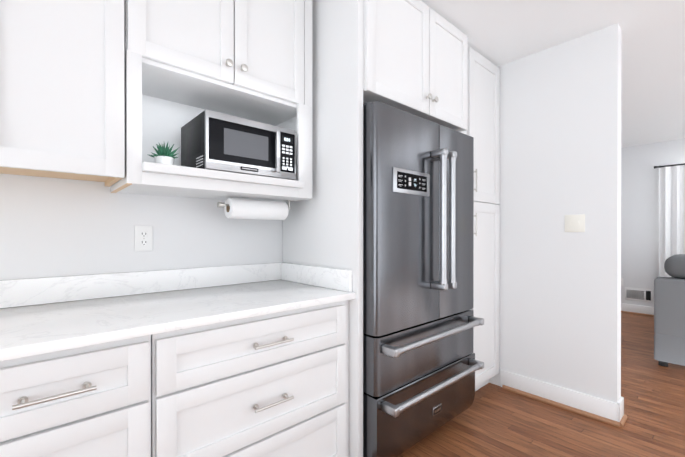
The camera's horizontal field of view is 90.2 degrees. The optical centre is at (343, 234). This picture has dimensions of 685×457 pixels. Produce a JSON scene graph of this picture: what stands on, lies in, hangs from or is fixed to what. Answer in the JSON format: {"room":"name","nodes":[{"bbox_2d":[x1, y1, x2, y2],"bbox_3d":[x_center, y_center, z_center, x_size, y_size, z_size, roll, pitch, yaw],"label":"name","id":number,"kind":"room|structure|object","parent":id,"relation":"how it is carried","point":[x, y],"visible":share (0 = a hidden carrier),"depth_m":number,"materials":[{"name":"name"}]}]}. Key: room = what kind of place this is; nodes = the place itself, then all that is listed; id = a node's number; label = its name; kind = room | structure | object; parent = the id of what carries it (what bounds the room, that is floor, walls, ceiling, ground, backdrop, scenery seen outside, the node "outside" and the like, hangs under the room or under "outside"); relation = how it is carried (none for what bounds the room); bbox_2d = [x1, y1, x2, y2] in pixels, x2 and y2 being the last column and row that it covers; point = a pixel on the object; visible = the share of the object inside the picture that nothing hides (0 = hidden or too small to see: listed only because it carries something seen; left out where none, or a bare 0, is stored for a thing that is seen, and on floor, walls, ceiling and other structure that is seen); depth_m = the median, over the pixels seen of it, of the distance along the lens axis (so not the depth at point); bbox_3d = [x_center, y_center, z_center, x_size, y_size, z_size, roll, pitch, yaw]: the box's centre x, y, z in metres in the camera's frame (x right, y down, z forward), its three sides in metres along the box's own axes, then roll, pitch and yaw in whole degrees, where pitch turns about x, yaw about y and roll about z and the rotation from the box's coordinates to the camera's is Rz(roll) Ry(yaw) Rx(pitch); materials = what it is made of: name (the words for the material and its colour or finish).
{"room":"kitchen","nodes":[
{"label":"kitchen","id":0,"kind":"room"},
{"bbox_2d":[0,173,282,279],"bbox_3d":[0.445,-0.067,2.886,8.900,2.500,0.100,0,0,-42],"label":"wall","id":1,"kind":"structure","parent":0,"point":[54,227],"depth_m":1.49,"materials":[{"name":"white paint"}]},
{"bbox_2d":[0,0,124,186],"bbox_3d":[-1.177,-0.757,1.089,0.766,1.106,0.394,0,0,-42],"label":"upper cabinet","id":2,"kind":"object","parent":1,"relation":"attached to","point":[62,107],"visible":1,"depth_m":1.12,"materials":[{"name":"white paint"}]},
{"bbox_2d":[135,226,152,250],"bbox_3d":[-0.925,0.018,1.579,0.072,0.118,0.008,0,0,-42],"label":"electrical outlet","id":3,"kind":"object","parent":1,"relation":"attached to","point":[143,238],"visible":1,"depth_m":1.58,"materials":[{"name":"white plastic"}]},
{"bbox_2d":[111,0,311,201],"bbox_3d":[-0.567,-0.748,1.638,0.868,1.128,0.394,0,0,-42],"label":"upper cabinet","id":4,"kind":"object","parent":1,"relation":"attached to","point":[186,61],"visible":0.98,"depth_m":1.52,"materials":[{"name":"white paint"}]},
{"bbox_2d":[147,143,178,164],"bbox_3d":[-0.751,-0.327,1.427,0.113,0.120,0.112,0,0,-42],"label":"succulent plant","id":5,"kind":"object","parent":4,"relation":"in","point":[166,155],"visible":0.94,"depth_m":1.41,"materials":[{"name":"green plant"}]},
{"bbox_2d":[181,109,295,179],"bbox_3d":[-0.501,-0.391,1.652,0.441,0.246,0.348,0,0,-42],"label":"microwave","id":6,"kind":"object","parent":4,"relation":"in","point":[214,140],"visible":0.94,"depth_m":1.51,"materials":[{"name":"silver plastic"}]},
{"bbox_2d":[217,198,294,219],"bbox_3d":[-0.436,-0.132,1.736,0.412,0.109,0.098,0,0,-42],"label":"paper towel holder","id":7,"kind":"object","parent":4,"relation":"attached to","point":[237,208],"visible":1,"depth_m":1.68,"materials":[{"name":"white paper"}]},
{"bbox_2d":[363,0,467,131],"bbox_3d":[0.242,-0.997,2.153,0.948,0.632,0.709,0,0,-42],"label":"upper cabinet","id":8,"kind":"object","parent":1,"relation":"attached to","point":[415,57],"visible":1,"depth_m":1.87,"materials":[{"name":"white paint"}]},
{"bbox_2d":[398,312,684,456],"bbox_3d":[2.151,1.212,0.993,8.900,0.050,5.200,0,0,-42],"label":"floor","id":9,"kind":"structure","parent":0,"point":[493,420],"depth_m":2.13,"materials":[{"name":"brown wood"}]},
{"bbox_2d":[0,335,150,456],"bbox_3d":[-0.953,0.745,1.118,0.454,0.883,0.654,0,0,-42],"label":"base cabinet","id":10,"kind":"object","parent":9,"relation":"on","point":[91,401],"visible":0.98,"depth_m":0.94,"materials":[{"name":"white paint"}]},
{"bbox_2d":[151,300,348,456],"bbox_3d":[-0.469,0.744,1.553,0.839,0.883,0.654,0,0,-42],"label":"base cabinet","id":11,"kind":"object","parent":9,"relation":"on","point":[273,385],"visible":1,"depth_m":1.29,"materials":[{"name":"white paint"}]},
{"bbox_2d":[0,262,355,360],"bbox_3d":[-0.817,0.235,1.246,1.768,0.132,0.645,0,0,-42],"label":"countertop","id":12,"kind":"structure","parent":11,"relation":"on","point":[44,315],"depth_m":1.34,"materials":[{"name":"stone"}]},
{"bbox_2d":[283,0,362,456],"bbox_3d":[-0.142,-0.064,1.845,0.035,2.497,0.657,0,0,-42],"label":"panel","id":13,"kind":"object","parent":9,"relation":"on","point":[323,227],"visible":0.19,"depth_m":1.69,"materials":[{"name":"white paint"}]},
{"bbox_2d":[363,101,483,456],"bbox_3d":[0.284,0.275,2.109,0.929,1.818,0.801,0,0,-42],"label":"fridge","id":14,"kind":"object","parent":9,"relation":"on","point":[421,365],"visible":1,"depth_m":1.75,"materials":[{"name":"grey metal"}]},
{"bbox_2d":[461,46,499,390],"bbox_3d":[0.801,-0.065,2.687,0.587,2.497,0.664,0,0,-42],"label":"pantry cabinet","id":15,"kind":"object","parent":9,"relation":"on","point":[483,130],"visible":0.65,"depth_m":2.53,"materials":[{"name":"white paint"}]},
{"bbox_2d":[654,254,684,366],"bbox_3d":[3.898,0.681,3.415,2.060,1.000,0.985,0,0,-42],"label":"sofa","id":16,"kind":"object","parent":9,"relation":"on","point":[669,319],"visible":1,"depth_m":3.02,"materials":[{"name":"grey fabric"}]},
{"bbox_2d":[421,0,684,147],"bbox_3d":[2.151,-1.338,0.987,8.900,0.050,5.200,0,0,-42],"label":"ceiling","id":17,"kind":"structure","parent":0,"point":[499,32],"depth_m":2.27,"materials":[{"name":"white paint"}]},
{"bbox_2d":[489,23,621,402],"bbox_3d":[1.293,-0.067,2.670,0.115,2.500,1.355,0,0,-42],"label":"wall","id":18,"kind":"structure","parent":0,"point":[560,159],"depth_m":2.35,"materials":[{"name":"white paint"}]},
{"bbox_2d":[501,369,626,426],"bbox_3d":[1.304,1.120,2.660,0.177,0.144,1.384,0,0,-42],"label":"baseboard","id":19,"kind":"structure","parent":18,"relation":"attached to","point":[602,410],"depth_m":2.32,"materials":[{"name":"white paint"}]},
{"bbox_2d":[565,214,584,231],"bbox_3d":[1.545,-0.076,2.291,0.015,0.117,0.117,0,0,-42],"label":"double light switch","id":20,"kind":"object","parent":18,"relation":"attached to","point":[574,223],"visible":1,"depth_m":2.29,"materials":[{"name":"white plastic"}]},
{"bbox_2d":[621,138,684,306],"bbox_3d":[5.422,-0.070,3.933,0.100,2.500,5.000,0,0,-42],"label":"wall","id":21,"kind":"structure","parent":0,"point":[639,221],"depth_m":5.01,"materials":[{"name":"white paint"}]},
{"bbox_2d":[621,303,653,316],"bbox_3d":[5.368,1.117,3.900,0.034,0.144,4.979,0,0,-42],"label":"baseboard","id":22,"kind":"structure","parent":21,"relation":"attached to","point":[638,309],"depth_m":5.03,"materials":[{"name":"white paint"}]},
{"bbox_2d":[625,287,652,301],"bbox_3d":[4.349,0.885,5.045,0.008,0.185,0.315,0,0,-42],"label":"air vent","id":23,"kind":"object","parent":21,"relation":"in","point":[639,294],"visible":1,"depth_m":5.04,"materials":[{"name":"white metal"}]},
{"bbox_2d":[654,163,684,277],"bbox_3d":[5.057,0.069,4.153,0.146,2.072,1.915,0,0,-42],"label":"curtain","id":24,"kind":"object","parent":21,"relation":"attached to","point":[672,211],"visible":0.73,"depth_m":4.72,"materials":[{"name":"white fabric"}]}
]}

